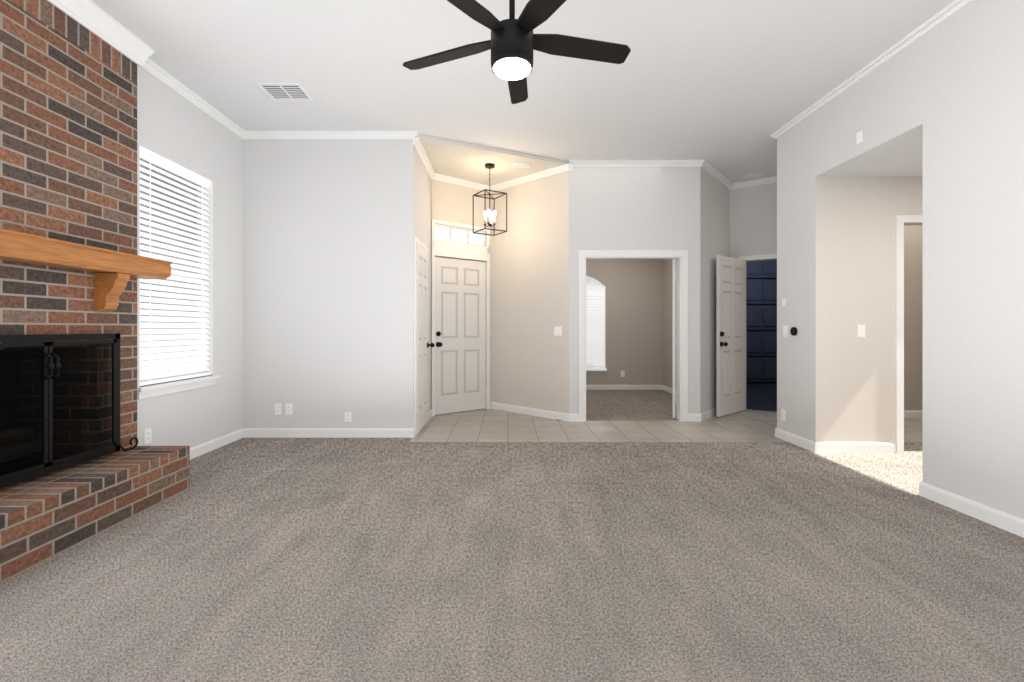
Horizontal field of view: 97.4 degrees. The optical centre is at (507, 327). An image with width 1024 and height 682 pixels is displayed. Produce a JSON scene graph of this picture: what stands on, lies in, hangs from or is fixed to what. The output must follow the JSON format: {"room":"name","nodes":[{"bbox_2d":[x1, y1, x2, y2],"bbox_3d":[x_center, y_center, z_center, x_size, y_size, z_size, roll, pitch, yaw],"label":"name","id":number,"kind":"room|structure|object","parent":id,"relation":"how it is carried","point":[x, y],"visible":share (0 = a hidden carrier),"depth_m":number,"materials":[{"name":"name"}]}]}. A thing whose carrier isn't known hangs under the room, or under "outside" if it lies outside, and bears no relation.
{"room":"living room","nodes":[
{"label":"living room","id":0,"kind":"room"},
{"bbox_2d":[0,0,136,472],"bbox_3d":[-2.940,-0.449,2.494,0.520,3.190,1.519,0,0,0],"label":"brick wall","id":1,"kind":"structure","parent":0,"point":[68,97],"depth_m":2.82,"materials":[{"name":"brown brick"}]},
{"bbox_2d":[0,426,41,474],"bbox_3d":[-2.980,0.718,2.550,0.280,0.264,0.564,0,0,0],"label":"logs","id":2,"kind":"object","parent":1,"relation":"in","point":[15,445],"visible":0.68,"depth_m":2.68,"materials":[{"name":"brown wood"}]},
{"bbox_2d":[0,228,171,311],"bbox_3d":[-2.584,-0.299,2.498,0.189,0.380,1.678,0,0,0],"label":"mantel shelf","id":3,"kind":"object","parent":1,"relation":"attached to","point":[113,269],"visible":1,"depth_m":2.73,"materials":[{"name":"brown wood"}]},
{"bbox_2d":[137,66,242,447],"bbox_3d":[-2.855,-0.449,1.256,0.150,3.190,7.200,0,0,0],"label":"wall","id":4,"kind":"structure","parent":0,"point":[169,125],"depth_m":4.19,"materials":[{"name":"paint"}]},
{"bbox_2d":[144,428,151,444],"bbox_3d":[-2.775,0.833,3.469,0.010,0.115,0.066,0,0,0],"label":"outlet","id":5,"kind":"object","parent":4,"relation":"attached to","point":[147,432],"visible":1,"depth_m":3.46,"materials":[{"name":"white plastic"}]},
{"bbox_2d":[137,145,219,398],"bbox_3d":[-2.837,-0.449,3.818,0.205,1.970,0.942,0,0,0],"label":"window","id":6,"kind":"structure","parent":4,"relation":"in","point":[142,166],"depth_m":3.97,"materials":[{"name":"white plastic"}]},
{"bbox_2d":[140,146,210,385],"bbox_3d":[-2.820,-0.471,3.818,0.060,1.825,0.826,0,0,0],"label":"window blinds","id":7,"kind":"object","parent":6,"relation":"attached to","point":[179,336],"visible":0.82,"depth_m":3.79,"materials":[{"name":"white plastic"}]},
{"bbox_2d":[243,139,430,427],"bbox_3d":[-1.887,-0.449,5.330,1.785,3.190,1.228,0,0,0],"label":"wall","id":8,"kind":"structure","parent":0,"point":[330,226],"depth_m":4.72,"materials":[{"name":"paint"}]},
{"bbox_2d":[274,404,291,414],"bbox_3d":[-2.353,0.852,4.711,0.178,0.105,0.009,0,0,0],"label":"wall outlet","id":9,"kind":"object","parent":8,"relation":"attached to","point":[277,409],"depth_m":4.71,"materials":[{"name":"white plastic"}]},
{"bbox_2d":[345,412,350,421],"bbox_3d":[-1.674,0.931,4.711,0.052,0.094,0.009,0,0,0],"label":"wall outlet","id":10,"kind":"object","parent":8,"relation":"attached to","point":[347,414],"depth_m":4.71,"materials":[{"name":"white plastic"}]},
{"bbox_2d":[416,242,434,433],"bbox_3d":[-0.938,0.111,5.141,0.110,2.050,0.678,0,0,0],"label":"closet door","id":11,"kind":"structure","parent":8,"relation":"in","point":[422,344],"depth_m":5.06,"materials":[{"name":"white wood"}]},
{"bbox_2d":[435,257,485,414],"bbox_3d":[-0.629,0.101,6.104,0.820,2.070,0.123,0,0,-37],"label":"front door","id":12,"kind":"structure","parent":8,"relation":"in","point":[460,337],"depth_m":6.11,"materials":[{"name":"white wood"}]},
{"bbox_2d":[417,134,568,185],"bbox_3d":[-0.420,-2.021,5.792,2.129,0.044,1.471,0,0,-25],"label":"ceiling","id":13,"kind":"structure","parent":0,"point":[456,159],"depth_m":5.40,"materials":[{"name":"paint"}]},
{"bbox_2d":[473,163,506,235],"bbox_3d":[-0.223,-1.583,5.508,0.325,0.830,0.300,0,0,-30],"label":"pendant lantern","id":14,"kind":"object","parent":13,"relation":"hanging from","point":[489,166],"visible":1,"depth_m":5.50,"materials":[{"name":"brown metal"}]},
{"bbox_2d":[513,163,529,167],"bbox_3d":[0.160,-1.992,5.513,0.200,0.011,0.150,0,0,0],"label":"ceiling vent","id":15,"kind":"object","parent":13,"relation":"in","point":[515,165],"visible":1,"depth_m":5.51,"materials":[{"name":"white metal"}]},
{"bbox_2d":[431,171,568,413],"bbox_3d":[-0.092,-0.449,6.104,1.998,3.190,0.894,0,0,9],"label":"wall","id":16,"kind":"structure","parent":0,"point":[529,262],"depth_m":5.96,"materials":[{"name":"paint"}]},
{"bbox_2d":[435,224,484,246],"bbox_3d":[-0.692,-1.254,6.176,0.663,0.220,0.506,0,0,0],"label":"transom","id":17,"kind":"object","parent":16,"relation":"in","point":[441,233],"depth_m":6.17,"materials":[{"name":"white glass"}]},
{"bbox_2d":[554,326,561,335],"bbox_3d":[0.628,0.038,5.620,0.106,0.113,0.013,0,0,42],"label":"switch","id":18,"kind":"object","parent":16,"relation":"attached to","point":[557,329],"visible":1,"depth_m":5.62,"materials":[{"name":"white plastic"}]},
{"bbox_2d":[0,438,1023,681],"bbox_3d":[0.900,1.186,1.186,7.700,0.080,7.059,0,0,0],"label":"floor","id":19,"kind":"structure","parent":0,"point":[280,559],"depth_m":2.09,"materials":[{"name":"grey carpet"}]},
{"bbox_2d":[0,446,189,582],"bbox_3d":[-2.482,0.996,2.482,0.394,0.300,1.495,0,0,0],"label":"hearth slab","id":20,"kind":"object","parent":19,"relation":"on","point":[42,517],"visible":0.94,"depth_m":2.46,"materials":[{"name":"brown brick"}]},
{"bbox_2d":[0,333,137,488],"bbox_3d":[-2.587,0.440,2.543,0.076,0.807,1.273,0,0,0],"label":"fireplace screen","id":21,"kind":"object","parent":20,"relation":"on","point":[48,465],"visible":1,"depth_m":2.56,"materials":[{"name":"black metal"}]},
{"bbox_2d":[91,0,953,182],"bbox_3d":[1.825,-2.094,4.641,9.550,0.100,14.156,0,0,0],"label":"ceiling","id":22,"kind":"structure","parent":0,"point":[711,81],"depth_m":3.50,"materials":[{"name":"paint"}]},
{"bbox_2d":[257,82,312,100],"bbox_3d":[-1.915,-2.038,3.881,0.350,0.011,0.281,0,0,0],"label":"ceiling vent","id":23,"kind":"object","parent":22,"relation":"in","point":[278,91],"visible":1,"depth_m":3.88,"materials":[{"name":"white metal"}]},
{"bbox_2d":[403,0,630,103],"bbox_3d":[0.033,-1.659,2.248,1.198,0.769,1.170,0,0,0],"label":"ceiling fan","id":24,"kind":"object","parent":22,"relation":"attached to","point":[511,37],"visible":0.91,"depth_m":2.21,"materials":[{"name":"black metal"}]},
{"bbox_2d":[493,58,530,79],"bbox_3d":[0.020,-1.266,2.212,0.186,0.017,0.186,0,0,0],"label":"ceiling fan light","id":25,"kind":"object","parent":24,"relation":"attached to","point":[506,68],"depth_m":2.19,"materials":[{"name":"white glass"}]},
{"bbox_2d":[742,174,764,177],"bbox_3d":[3.285,-2.038,6.033,0.230,0.011,0.159,0,0,0],"label":"ceiling vent","id":26,"kind":"object","parent":22,"relation":"in","point":[746,175],"visible":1,"depth_m":6.01,"materials":[{"name":"white metal"}]},
{"bbox_2d":[556,390,676,419],"bbox_3d":[1.732,1.143,7.008,2.264,0.006,2.859,0,0,0],"label":"floor","id":27,"kind":"structure","parent":0,"point":[600,404],"depth_m":6.62,"materials":[{"name":"beige carpet"}]},
{"bbox_2d":[586,259,672,387],"bbox_3d":[1.725,-0.279,7.045,2.550,2.850,2.784,0,0,0],"label":"wall","id":28,"kind":"structure","parent":0,"point":[638,292],"depth_m":8.32,"materials":[{"name":"paint"}]},
{"bbox_2d":[586,276,603,367],"bbox_3d":[1.323,-0.119,8.312,0.925,1.730,0.001,0,0,0],"label":"bedroom window","id":29,"kind":"structure","parent":28,"relation":"in","point":[590,281],"depth_m":8.31,"materials":[{"name":"white plastic"}]},
{"bbox_2d":[586,286,606,370],"bbox_3d":[1.323,0.006,8.287,0.985,1.560,0.056,0,0,0],"label":"window blinds","id":30,"kind":"object","parent":28,"relation":"attached to","point":[594,335],"visible":0.39,"depth_m":8.29,"materials":[{"name":"white plastic"}]},
{"bbox_2d":[673,259,675,417],"bbox_3d":[2.255,0.126,6.106,0.041,2.020,0.954,0,0,20],"label":"door leaf","id":31,"kind":"structure","parent":28,"relation":"in","point":[674,260],"depth_m":5.67,"materials":[{"name":"white wood"}]},
{"bbox_2d":[569,167,699,413],"bbox_3d":[1.554,-0.449,5.583,1.612,3.190,0.122,0,0,0],"label":"wall","id":32,"kind":"structure","parent":0,"point":[611,208],"depth_m":5.52,"materials":[{"name":"paint"}]},
{"bbox_2d":[409,409,922,441],"bbox_3d":[2.603,1.186,5.824,7.195,0.080,2.602,0,0,0],"label":"floor","id":33,"kind":"structure","parent":0,"point":[478,425],"depth_m":5.08,"materials":[{"name":"beige tile"}]},
{"bbox_2d":[700,167,776,413],"bbox_3d":[3.185,-0.449,6.119,1.975,3.190,0.956,0,0,-8],"label":"wall","id":34,"kind":"structure","parent":0,"point":[734,223],"depth_m":5.99,"materials":[{"name":"paint"}]},
{"bbox_2d":[717,255,745,416],"bbox_3d":[3.028,0.101,5.993,0.829,2.070,0.118,0,0,-40],"label":"door leaf","id":35,"kind":"structure","parent":34,"relation":"in","point":[731,272],"depth_m":5.99,"materials":[{"name":"white wood"}]},
{"bbox_2d":[746,383,776,411],"bbox_3d":[4.725,1.143,7.592,3.350,0.005,3.567,0,0,0],"label":"floor","id":36,"kind":"structure","parent":0,"point":[759,396],"depth_m":7.50,"materials":[{"name":"blue"}]},
{"bbox_2d":[746,278,776,382],"bbox_3d":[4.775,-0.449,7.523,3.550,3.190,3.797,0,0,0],"label":"shelves","id":37,"kind":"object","parent":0,"point":[746,278],"depth_m":9.28,"materials":[{"name":"wood"}]},
{"bbox_2d":[47,0,972,191],"bbox_3d":[0.680,-1.974,2.044,6.920,0.140,8.775,0,0,0],"label":"crown molding","id":38,"kind":"structure","parent":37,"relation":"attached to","point":[86,13],"depth_m":4.14,"materials":[{"name":"white wood"}]},
{"bbox_2d":[746,260,776,381],"bbox_3d":[4.700,-0.214,9.202,3.200,2.620,0.084,0,0,0],"label":"wall","id":39,"kind":"structure","parent":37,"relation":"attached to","point":[758,291],"depth_m":9.16,"materials":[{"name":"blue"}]},
{"bbox_2d":[815,176,922,441],"bbox_3d":[4.516,-0.449,5.002,3.369,3.190,1.753,0,0,0],"label":"wall","id":40,"kind":"structure","parent":0,"point":[855,215],"depth_m":4.14,"materials":[{"name":"paint"}]},
{"bbox_2d":[857,325,864,336],"bbox_3d":[3.250,0.026,4.135,0.070,0.115,0.012,0,0,0],"label":"switch","id":41,"kind":"object","parent":40,"relation":"attached to","point":[860,328],"visible":1,"depth_m":4.14,"materials":[{"name":"white plastic"}]},
{"bbox_2d":[817,123,922,175],"bbox_3d":[3.792,-1.438,0.898,1.917,0.083,6.484,0,0,0],"label":"ceiling","id":42,"kind":"structure","parent":0,"point":[901,155],"depth_m":3.75,"materials":[{"name":"paint"}]},
{"bbox_2d":[777,0,1023,518],"bbox_3d":[2.905,-0.449,1.195,0.150,3.190,7.078,0,0,0],"label":"wall","id":43,"kind":"structure","parent":0,"point":[963,79],"depth_m":2.83,"materials":[{"name":"paint"}]},
{"bbox_2d":[190,385,1023,537],"bbox_3d":[2.816,1.099,3.216,10.212,0.095,8.105,0,0,43],"label":"baseboard","id":44,"kind":"structure","parent":43,"relation":"attached to","point":[1010,523],"depth_m":4.65,"materials":[{"name":"white wood"}]},
{"bbox_2d":[781,409,785,420],"bbox_3d":[2.824,0.890,4.602,0.013,0.112,0.067,0,0,0],"label":"outlet","id":45,"kind":"object","parent":43,"relation":"attached to","point":[783,412],"depth_m":4.61,"materials":[{"name":"white plastic"}]},
{"bbox_2d":[783,325,787,336],"bbox_3d":[2.824,0.031,4.568,0.013,0.112,0.066,0,0,0],"label":"light switch","id":46,"kind":"object","parent":43,"relation":"attached to","point":[785,334],"depth_m":4.58,"materials":[{"name":"white plastic"}]},
{"bbox_2d":[790,327,797,335],"bbox_3d":[2.817,0.033,4.437,0.026,0.084,0.079,0,0,0],"label":"thermostat","id":47,"kind":"object","parent":43,"relation":"attached to","point":[793,331],"visible":1,"depth_m":4.42,"materials":[{"name":"black plastic"}]},
{"bbox_2d":[856,130,862,143],"bbox_3d":[2.827,-1.534,3.619,0.006,0.090,0.056,0,0,0],"label":"sensor","id":48,"kind":"object","parent":43,"relation":"attached to","point":[859,136],"visible":1,"depth_m":3.62,"materials":[{"name":"white plastic"}]}
]}

